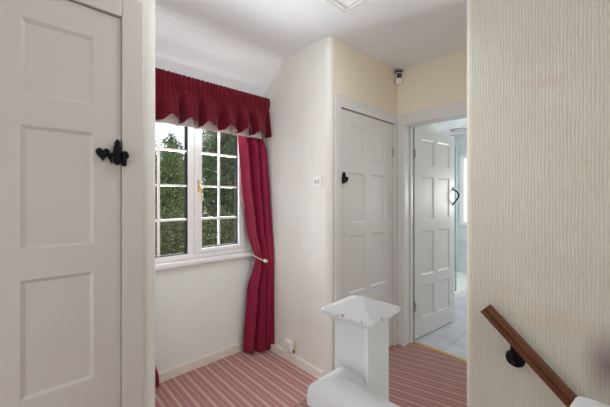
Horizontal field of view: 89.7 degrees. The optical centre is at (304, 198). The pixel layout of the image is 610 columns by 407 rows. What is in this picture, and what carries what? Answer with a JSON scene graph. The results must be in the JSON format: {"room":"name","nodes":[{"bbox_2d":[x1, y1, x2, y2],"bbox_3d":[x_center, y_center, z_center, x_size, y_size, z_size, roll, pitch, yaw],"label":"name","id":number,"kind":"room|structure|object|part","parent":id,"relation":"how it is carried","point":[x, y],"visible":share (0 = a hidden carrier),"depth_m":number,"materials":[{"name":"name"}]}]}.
{"room":"stair landing","nodes":[
{"label":"stair landing","id":0,"kind":"room"},
{"bbox_2d":[137,0,154,406],"bbox_3d":[-1.711,0.077,0.952,2.010,2.465,1.130,0,0,-43],"label":"wall","id":1,"kind":"structure","parent":0,"point":[148,5],"depth_m":1.20,"materials":[{"name":"white paint"}]},
{"bbox_2d":[0,0,128,406],"bbox_3d":[-0.913,0.318,0.931,0.662,1.973,0.070,0,0,-43],"label":"door","id":2,"kind":"structure","parent":1,"relation":"in","point":[60,60],"depth_m":1.03,"materials":[{"name":"white paint"}]},
{"bbox_3d":[-0.828,-0.449,1.032,0.190,0.240,0.036,0,0,-43],"label":"panel","id":3,"kind":"part","parent":2,"relation":"part of","materials":[{"name":"white paint"}]},
{"bbox_3d":[-0.828,-0.036,1.032,0.190,0.394,0.036,0,0,-43],"label":"panel","id":4,"kind":"part","parent":2,"relation":"part of","materials":[{"name":"white paint"}]},
{"bbox_3d":[-0.828,0.444,1.032,0.190,0.376,0.036,0,0,-43],"label":"panel","id":5,"kind":"part","parent":2,"relation":"part of","materials":[{"name":"white paint"}]},
{"bbox_3d":[-0.723,-0.158,1.097,0.042,0.046,0.012,0,0,-43],"label":"heart plate","id":6,"kind":"part","parent":2,"relation":"part of","materials":[{"name":"black metal"}]},
{"bbox_2d":[69,0,142,406],"bbox_3d":[-0.937,0.278,0.941,0.789,2.065,0.082,0,0,-43],"label":"door frame","id":7,"kind":"structure","parent":1,"relation":"attached to","point":[130,12],"depth_m":1.15,"materials":[{"name":"white paint"}]},
{"bbox_2d":[155,242,254,371],"bbox_3d":[-0.895,0.177,2.426,1.237,2.265,0.140,0,0,-43],"label":"wall","id":8,"kind":"structure","parent":0,"point":[200,309],"depth_m":2.40,"materials":[{"name":"white paint"}]},
{"bbox_2d":[158,341,242,382],"bbox_3d":[-0.842,1.272,2.370,1.197,0.076,0.014,0,0,-43],"label":"baseboard","id":9,"kind":"structure","parent":8,"relation":"attached to","point":[190,365],"depth_m":2.38,"materials":[{"name":"beige paint"}]},
{"bbox_2d":[155,123,253,270],"bbox_3d":[-0.877,-0.120,2.407,1.193,1.240,0.192,0,0,-43],"label":"window","id":10,"kind":"structure","parent":8,"relation":"in","point":[194,253],"depth_m":2.38,"materials":[{"name":"white plastic"}]},
{"bbox_3d":[-0.811,-0.067,2.377,0.028,0.155,0.042,0,0,-43],"label":"handle","id":11,"kind":"part","parent":10,"relation":"part of","materials":[{"name":"gold metal"}]},
{"bbox_3d":[-0.894,-0.138,2.390,1.030,1.205,0.063,0,0,-43],"label":"frame","id":12,"kind":"part","parent":10,"relation":"part of","materials":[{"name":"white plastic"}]},
{"bbox_3d":[-0.836,0.482,2.363,1.193,0.035,0.072,0,0,-43],"label":"sill","id":13,"kind":"part","parent":10,"relation":"part of","materials":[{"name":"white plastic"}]},
{"bbox_3d":[-0.711,-0.126,2.546,0.440,1.096,0.067,0,0,-43],"label":"sash","id":14,"kind":"part","parent":10,"relation":"part of","materials":[{"name":"white plastic"}]},
{"bbox_2d":[155,67,271,139],"bbox_3d":[-0.763,-0.693,2.285,1.193,0.354,0.247,0,0,-43],"label":"valance","id":15,"kind":"object","parent":8,"relation":"attached to","point":[180,100],"visible":0.8,"depth_m":2.26,"materials":[{"name":"fabric"}]},
{"bbox_2d":[155,365,158,386],"bbox_3d":[-1.071,0.274,1.967,0.305,2.048,0.168,0,0,-43],"label":"curtain","id":16,"kind":"object","parent":15,"relation":"hanging from","point":[156,371],"visible":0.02,"depth_m":2.11,"materials":[{"name":"fabric"}]},
{"bbox_2d":[238,133,273,354],"bbox_3d":[-0.436,0.274,2.614,0.335,2.048,0.137,0,0,-18],"label":"curtain","id":17,"kind":"object","parent":15,"relation":"hanging from","point":[258,335],"visible":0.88,"depth_m":2.62,"materials":[{"name":"fabric"}]},
{"bbox_2d":[263,36,333,375],"bbox_3d":[-0.119,0.077,2.556,0.113,2.465,0.971,0,0,-43],"label":"wall","id":18,"kind":"structure","parent":0,"point":[300,147],"depth_m":2.34,"materials":[{"name":"white paint"}]},
{"bbox_2d":[284,337,295,353],"bbox_3d":[-0.122,1.169,2.440,0.051,0.098,0.093,0,0,-43],"label":"socket","id":19,"kind":"object","parent":18,"relation":"attached to","point":[289,344],"visible":1,"depth_m":2.42,"materials":[{"name":"plastic"}]},
{"bbox_3d":[-0.107,1.165,2.452,0.012,0.090,0.090,0,0,-43],"label":"plate","id":20,"kind":"part","parent":19,"relation":"part of","materials":[{"name":"plastic"}]},
{"bbox_2d":[268,343,323,378],"bbox_3d":[-0.137,1.272,2.482,0.014,0.076,0.788,0,0,-43],"label":"baseboard","id":21,"kind":"structure","parent":18,"relation":"attached to","point":[311,369],"depth_m":2.39,"materials":[{"name":"beige paint"}]},
{"bbox_2d":[313,176,321,186],"bbox_3d":[0.088,-0.127,2.240,0.018,0.082,0.082,0,0,-43],"label":"light switch","id":22,"kind":"object","parent":18,"relation":"attached to","point":[317,180],"visible":1,"depth_m":2.23,"materials":[{"name":"white plastic"}]},
{"bbox_2d":[155,0,466,96],"bbox_3d":[0.310,-1.038,0.401,4.200,0.435,4.560,0,0,-43],"label":"ceiling","id":23,"kind":"structure","parent":0,"point":[240,45],"depth_m":2.11,"materials":[{"name":"white paint"}]},
{"bbox_2d":[326,0,367,12],"bbox_3d":[0.221,-1.143,1.447,0.644,0.024,0.607,0,0,-43],"label":"hatch","id":24,"kind":"object","parent":23,"relation":"attached to","point":[345,6],"visible":1,"depth_m":1.79,"materials":[{"name":"white paint"}]},
{"bbox_2d":[155,294,466,406],"bbox_3d":[1.282,1.385,1.410,7.000,0.150,4.700,0,0,-43],"label":"floor","id":25,"kind":"structure","parent":0,"point":[240,379],"depth_m":2.22,"materials":[{"name":"carpet"}]},
{"bbox_2d":[307,366,398,406],"bbox_3d":[0.206,0.860,0.568,0.106,0.900,0.475,0,0,-43],"label":"banister","id":26,"kind":"object","parent":25,"relation":"on","point":[343,386],"visible":1,"depth_m":0.67,"materials":[{"name":"white paint"}]},
{"bbox_2d":[322,295,400,400],"bbox_3d":[0.142,0.778,0.776,0.150,1.063,0.150,0,0,43],"label":"newel post","id":27,"kind":"object","parent":25,"relation":"on","point":[361,322],"visible":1,"depth_m":0.74,"materials":[{"name":"white paint"}]},
{"bbox_3d":[0.145,0.803,0.781,0.100,1.014,0.100,0,0,-43],"label":"post","id":28,"kind":"part","parent":27,"relation":"part of","materials":[{"name":"white paint"}]},
{"bbox_2d":[413,341,466,361],"bbox_3d":[1.255,1.306,2.540,0.038,0.008,0.748,0,0,-43],"label":"threshold","id":29,"kind":"object","parent":25,"relation":"on","point":[416,342],"visible":0.65,"depth_m":2.63,"materials":[{"name":"gold metal"}]},
{"bbox_2d":[454,146,466,300],"bbox_3d":[1.834,0.310,4.496,1.966,2.000,0.953,0,0,-43],"label":"shower enclosure","id":30,"kind":"object","parent":25,"relation":"on","point":[460,279],"visible":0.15,"depth_m":4.10,"materials":[{"name":"white plastic"}]},
{"bbox_2d":[454,271,466,300],"bbox_3d":[1.834,1.258,4.496,1.966,0.105,0.953,0,0,-43],"label":"tray","id":31,"kind":"object","parent":30,"relation":"on","point":[461,278],"depth_m":4.34,"materials":[{"name":"white ceramic"}]},
{"bbox_2d":[570,397,609,406],"bbox_3d":[0.390,0.785,0.351,0.150,1.049,0.150,0,0,-37],"label":"newel post","id":32,"kind":"object","parent":25,"relation":"on","point":[578,401],"visible":1,"depth_m":0.43,"materials":[{"name":"white paint"}]},
{"bbox_2d":[334,38,396,114],"bbox_3d":[0.525,0.077,2.578,0.984,2.465,0.120,0,0,-43],"label":"wall","id":33,"kind":"structure","parent":0,"point":[358,76],"depth_m":2.44,"materials":[{"name":"beige paint"}]},
{"bbox_2d":[342,109,393,346],"bbox_3d":[0.523,0.321,2.498,0.738,1.966,0.070,0,0,-43],"label":"door","id":34,"kind":"structure","parent":33,"relation":"in","point":[367,142],"depth_m":2.49,"materials":[{"name":"white paint"}]},
{"bbox_3d":[0.395,-0.437,2.399,0.195,0.246,0.036,0,0,-43],"label":"panel","id":35,"kind":"part","parent":34,"relation":"part of","materials":[{"name":"white paint"}]},
{"bbox_3d":[0.395,-0.008,2.399,0.195,0.380,0.036,0,0,-43],"label":"panel","id":36,"kind":"part","parent":34,"relation":"part of","materials":[{"name":"white paint"}]},
{"bbox_3d":[0.395,0.501,2.399,0.195,0.438,0.036,0,0,-43],"label":"panel","id":37,"kind":"part","parent":34,"relation":"part of","materials":[{"name":"white paint"}]},
{"bbox_3d":[0.610,-0.437,2.601,0.217,0.246,0.036,0,0,-43],"label":"panel","id":38,"kind":"part","parent":34,"relation":"part of","materials":[{"name":"white paint"}]},
{"bbox_3d":[0.610,-0.008,2.601,0.217,0.380,0.036,0,0,-43],"label":"panel","id":39,"kind":"part","parent":34,"relation":"part of","materials":[{"name":"white paint"}]},
{"bbox_3d":[0.610,0.501,2.601,0.217,0.438,0.036,0,0,-43],"label":"panel","id":40,"kind":"part","parent":34,"relation":"part of","materials":[{"name":"white paint"}]},
{"bbox_3d":[0.610,0.979,2.601,0.217,0.306,0.036,0,0,-43],"label":"panel","id":41,"kind":"part","parent":34,"relation":"part of","materials":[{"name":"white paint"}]},
{"bbox_2d":[395,70,402,84],"bbox_3d":[0.837,-1.085,2.748,0.060,0.120,0.051,0,0,2],"label":"sensor","id":42,"kind":"object","parent":33,"relation":"attached to","point":[398,73],"visible":1,"depth_m":2.73,"materials":[{"name":"white plastic"}]},
{"bbox_2d":[334,93,466,369],"bbox_3d":[0.868,0.277,2.227,1.005,2.066,0.998,0,0,-43],"label":"door frame","id":43,"kind":"structure","parent":33,"relation":"attached to","point":[406,122],"depth_m":2.73,"materials":[{"name":"white paint"}]},
{"bbox_2d":[413,127,459,338],"bbox_3d":[1.308,0.319,3.045,0.730,1.962,0.097,0,0,-37],"label":"door","id":44,"kind":"structure","parent":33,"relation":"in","point":[433,152],"depth_m":3.03,"materials":[{"name":"white paint"}]},
{"bbox_3d":[1.180,-0.442,2.986,0.210,0.254,0.036,0,0,-37],"label":"panel","id":45,"kind":"part","parent":44,"relation":"part of","materials":[{"name":"white paint"}]},
{"bbox_3d":[1.180,-0.006,2.986,0.210,0.401,0.036,0,0,-37],"label":"panel","id":46,"kind":"part","parent":44,"relation":"part of","materials":[{"name":"white paint"}]},
{"bbox_3d":[1.180,0.519,2.986,0.210,0.416,0.036,0,0,-37],"label":"panel","id":47,"kind":"part","parent":44,"relation":"part of","materials":[{"name":"white paint"}]},
{"bbox_3d":[1.180,0.981,2.986,0.210,0.304,0.036,0,0,-37],"label":"panel","id":48,"kind":"part","parent":44,"relation":"part of","materials":[{"name":"white paint"}]},
{"bbox_3d":[1.413,-0.442,3.161,0.213,0.254,0.036,0,0,-37],"label":"panel","id":49,"kind":"part","parent":44,"relation":"part of","materials":[{"name":"white paint"}]},
{"bbox_3d":[1.413,-0.006,3.161,0.213,0.401,0.036,0,0,-37],"label":"panel","id":50,"kind":"part","parent":44,"relation":"part of","materials":[{"name":"white paint"}]},
{"bbox_3d":[1.413,0.519,3.161,0.213,0.416,0.036,0,0,-37],"label":"panel","id":51,"kind":"part","parent":44,"relation":"part of","materials":[{"name":"white paint"}]},
{"bbox_3d":[1.413,0.981,3.161,0.213,0.304,0.036,0,0,-37],"label":"panel","id":52,"kind":"part","parent":44,"relation":"part of","materials":[{"name":"white paint"}]},
{"bbox_2d":[413,123,438,132],"bbox_3d":[0.861,0.110,3.531,0.770,2.400,1.031,0,0,-43],"label":"wall","id":53,"kind":"structure","parent":0,"point":[432,127],"depth_m":3.29,"materials":[{"name":"white paint"}]},
{"bbox_2d":[397,49,466,114],"bbox_3d":[1.731,0.077,1.941,0.139,2.465,2.459,0,0,-43],"label":"wall","id":54,"kind":"structure","parent":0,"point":[441,81],"depth_m":2.54,"materials":[{"name":"beige paint"}]},
{"bbox_2d":[439,118,466,134],"bbox_3d":[2.196,-1.140,3.504,2.800,0.100,2.900,0,0,-43],"label":"ceiling","id":55,"kind":"structure","parent":0,"point":[444,127],"depth_m":4.62,"materials":[{"name":"white paint"}]},
{"bbox_2d":[450,128,466,131],"bbox_3d":[2.436,-1.083,4.841,0.270,0.014,0.270,0,0,-43],"label":"ceiling light","id":56,"kind":"object","parent":55,"relation":"in","point":[455,129],"visible":0.97,"depth_m":4.83,"materials":[{"name":"grey metal"}]},
{"bbox_2d":[449,133,466,272],"bbox_3d":[3.253,0.110,4.497,0.100,2.400,2.900,0,0,-43],"label":"wall","id":57,"kind":"structure","parent":0,"point":[460,140],"depth_m":5.13,"materials":[{"name":"stone"}]},
{"bbox_2d":[460,155,466,224],"bbox_3d":[2.900,-0.145,4.858,0.060,1.150,0.810,0,0,-43],"label":"window","id":58,"kind":"structure","parent":57,"relation":"in","point":[462,158],"depth_m":5.12,"materials":[{"name":"white plastic"}]},
{"bbox_2d":[467,0,609,406],"bbox_3d":[1.691,1.427,0.427,0.150,5.165,2.707,0,0,-43],"label":"wall","id":59,"kind":"structure","parent":0,"point":[538,71],"depth_m":1.17,"materials":[{"name":"beige paper"}]},
{"bbox_2d":[480,304,577,406],"bbox_3d":[1.396,1.337,0.575,0.078,1.816,1.918,0,0,-43],"label":"handrail","id":60,"kind":"object","parent":59,"relation":"attached to","point":[520,352],"visible":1,"depth_m":1.14,"materials":[{"name":"red wood"}]},
{"label":"outside","id":61,"kind":"structure","parent":0,"visible":0},
{"bbox_3d":[-17.786,4.110,26.236,70.000,0.200,57.400,0,0,-43],"label":"ground","id":62,"kind":"structure","parent":61,"visible":0},
{"bbox_2d":[155,132,202,227],"bbox_3d":[-8.215,-0.075,18.838,4.149,8.177,4.543,0,0,-12],"label":"conifer tree","id":63,"kind":"object","parent":62,"relation":"on","point":[175,144],"visible":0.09,"depth_m":18.87,"materials":[{"name":"green plant"}]},
{"bbox_2d":[155,137,213,255],"bbox_3d":[-5.655,0.661,13.175,4.096,6.704,4.288,0,0,-2],"label":"leafy tree","id":64,"kind":"object","parent":62,"relation":"on","point":[168,157],"visible":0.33,"depth_m":12.68,"materials":[{"name":"green plant"}]},
{"bbox_2d":[155,197,230,255],"bbox_3d":[-3.671,1.952,8.879,3.494,4.148,3.177,0,0,-43],"label":"shrub","id":65,"kind":"object","parent":62,"relation":"on","point":[176,243],"visible":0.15,"depth_m":8.70,"materials":[{"name":"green plant"}]},
{"bbox_2d":[179,130,233,247],"bbox_3d":[-4.225,-0.731,15.106,4.525,9.488,3.954,0,0,-2],"label":"conifer tree","id":66,"kind":"object","parent":62,"relation":"on","point":[225,200],"visible":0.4,"depth_m":14.73,"materials":[{"name":"green plant"}]},
{"bbox_2d":[182,130,233,215],"bbox_3d":[-7.914,-2.416,28.610,8.089,12.868,7.189,0,0,-43],"label":"leafy tree","id":67,"kind":"object","parent":62,"relation":"on","point":[205,130],"visible":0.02,"depth_m":27.60,"materials":[{"name":"green plant"}]},
{"bbox_2d":[202,206,233,245],"bbox_3d":[-2.669,2.002,10.702,3.090,4.132,3.754,0,0,-5],"label":"shrub","id":68,"kind":"object","parent":62,"relation":"on","point":[229,237],"visible":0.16,"depth_m":10.48,"materials":[{"name":"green plant"}]},
{"bbox_2d":[202,129,233,225],"bbox_3d":[-5.535,-2.053,22.153,6.947,12.131,6.991,0,0,-13],"label":"leafy tree","id":69,"kind":"object","parent":62,"relation":"on","point":[204,136],"visible":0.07,"depth_m":21.05,"materials":[{"name":"green plant"}]}
]}

